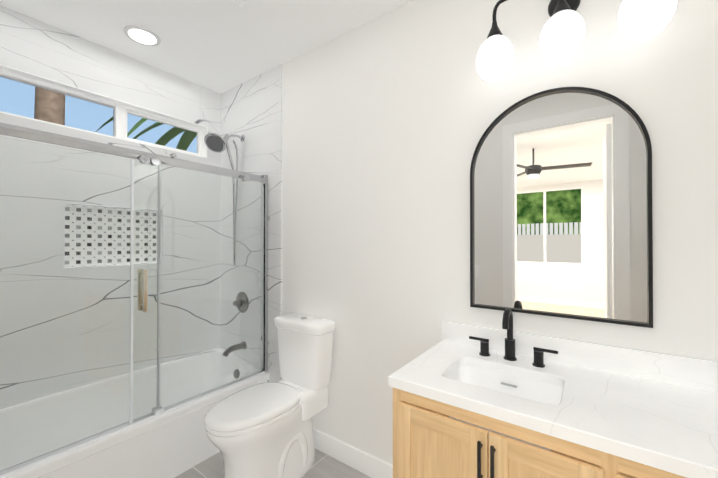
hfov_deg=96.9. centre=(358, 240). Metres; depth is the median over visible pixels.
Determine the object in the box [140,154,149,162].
cap
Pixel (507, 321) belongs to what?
faucet
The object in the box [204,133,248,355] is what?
fixtures
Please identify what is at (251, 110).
wall
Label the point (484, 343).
tap
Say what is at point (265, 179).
bracket
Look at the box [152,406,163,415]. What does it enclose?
guide
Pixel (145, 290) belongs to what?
door pull
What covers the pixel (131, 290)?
seal
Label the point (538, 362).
tap
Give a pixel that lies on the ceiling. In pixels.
(220, 46)
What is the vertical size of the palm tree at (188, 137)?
4.654 m
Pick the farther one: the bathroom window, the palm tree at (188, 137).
the palm tree at (188, 137)
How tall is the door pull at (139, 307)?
0.234 m
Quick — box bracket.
[262,175,267,183]
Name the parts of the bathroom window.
sash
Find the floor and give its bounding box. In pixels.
[174,448,370,477]
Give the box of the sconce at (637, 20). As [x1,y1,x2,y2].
[616,0,677,41]
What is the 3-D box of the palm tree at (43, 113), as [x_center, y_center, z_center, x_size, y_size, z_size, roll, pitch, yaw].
[-4.232,-2.548,4.439,5.114,7.959,5.145,0,-1,36]
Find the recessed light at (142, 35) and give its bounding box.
[123,25,160,45]
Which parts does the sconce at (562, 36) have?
globe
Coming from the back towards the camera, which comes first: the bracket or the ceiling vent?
the bracket
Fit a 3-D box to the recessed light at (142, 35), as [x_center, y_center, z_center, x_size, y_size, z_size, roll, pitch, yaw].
[-1.401,-1.321,2.061,0.200,0.012,0.200,0,-1,36]
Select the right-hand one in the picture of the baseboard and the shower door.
the baseboard
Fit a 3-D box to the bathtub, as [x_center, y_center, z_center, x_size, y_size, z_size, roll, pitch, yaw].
[-1.471,1.176,1.952,0.696,0.470,1.722,0,-1,36]
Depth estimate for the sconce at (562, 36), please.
1.18 m
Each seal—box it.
[129,159,133,423]
[157,165,160,406]
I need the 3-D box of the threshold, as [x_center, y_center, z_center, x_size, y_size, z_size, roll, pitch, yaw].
[-1.230,1.003,1.777,0.046,0.011,1.662,0,-1,36]
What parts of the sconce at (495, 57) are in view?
globe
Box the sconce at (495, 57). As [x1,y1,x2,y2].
[475,0,514,82]
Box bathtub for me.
[0,347,269,477]
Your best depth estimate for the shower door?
1.75 m
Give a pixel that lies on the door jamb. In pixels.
(264, 255)
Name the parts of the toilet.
seat, seat lid, bowl, tank lid, tank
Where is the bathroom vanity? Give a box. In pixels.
[388,308,717,477]
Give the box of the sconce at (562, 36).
[538,0,585,64]
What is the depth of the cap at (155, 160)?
1.82 m
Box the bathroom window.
[0,64,207,157]
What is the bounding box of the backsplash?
[441,320,717,392]
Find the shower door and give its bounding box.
[0,122,263,471]
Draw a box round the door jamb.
[261,184,267,372]
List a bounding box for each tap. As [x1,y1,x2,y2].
[469,336,489,355]
[532,347,557,367]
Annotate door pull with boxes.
[137,269,142,309]
[143,269,147,311]
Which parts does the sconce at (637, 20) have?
globe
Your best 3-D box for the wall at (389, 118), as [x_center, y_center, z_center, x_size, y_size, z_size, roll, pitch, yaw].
[0.027,0.042,2.026,3.310,2.740,0.120,0,-1,36]
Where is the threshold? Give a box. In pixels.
[0,371,264,477]
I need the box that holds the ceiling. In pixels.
[0,0,412,93]
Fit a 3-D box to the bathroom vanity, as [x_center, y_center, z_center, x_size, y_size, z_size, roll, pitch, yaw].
[0.659,0.846,1.119,0.985,1.119,0.589,0,-1,36]
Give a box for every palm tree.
[34,87,64,124]
[96,117,196,150]
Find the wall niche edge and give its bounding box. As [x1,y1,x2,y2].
[63,202,163,268]
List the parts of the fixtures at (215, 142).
hand handle, spout, arm, valve plate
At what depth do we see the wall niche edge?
2.12 m
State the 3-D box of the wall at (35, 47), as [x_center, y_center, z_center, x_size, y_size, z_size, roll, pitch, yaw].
[-1.808,0.043,2.205,0.132,2.740,1.750,0,-1,36]
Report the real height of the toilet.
0.904 m
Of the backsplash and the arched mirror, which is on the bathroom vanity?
the backsplash
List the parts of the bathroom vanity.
door panel, door panel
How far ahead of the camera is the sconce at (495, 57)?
1.32 m
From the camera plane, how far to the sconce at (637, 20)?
1.05 m
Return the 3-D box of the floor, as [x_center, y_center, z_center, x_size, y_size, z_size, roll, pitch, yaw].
[-0.523,1.456,1.259,3.310,0.100,1.990,0,-1,36]
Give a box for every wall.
[0,5,220,407]
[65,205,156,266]
[220,64,281,381]
[282,0,717,464]
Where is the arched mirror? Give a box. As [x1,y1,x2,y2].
[470,87,652,327]
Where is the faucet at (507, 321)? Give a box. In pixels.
[502,308,516,360]
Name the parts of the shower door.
glass, rail, glass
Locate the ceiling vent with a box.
[232,0,249,6]
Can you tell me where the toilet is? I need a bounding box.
[204,313,335,477]
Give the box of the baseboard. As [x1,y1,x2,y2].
[313,428,392,477]
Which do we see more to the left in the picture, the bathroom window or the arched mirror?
the bathroom window
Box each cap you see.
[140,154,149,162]
[151,157,160,164]

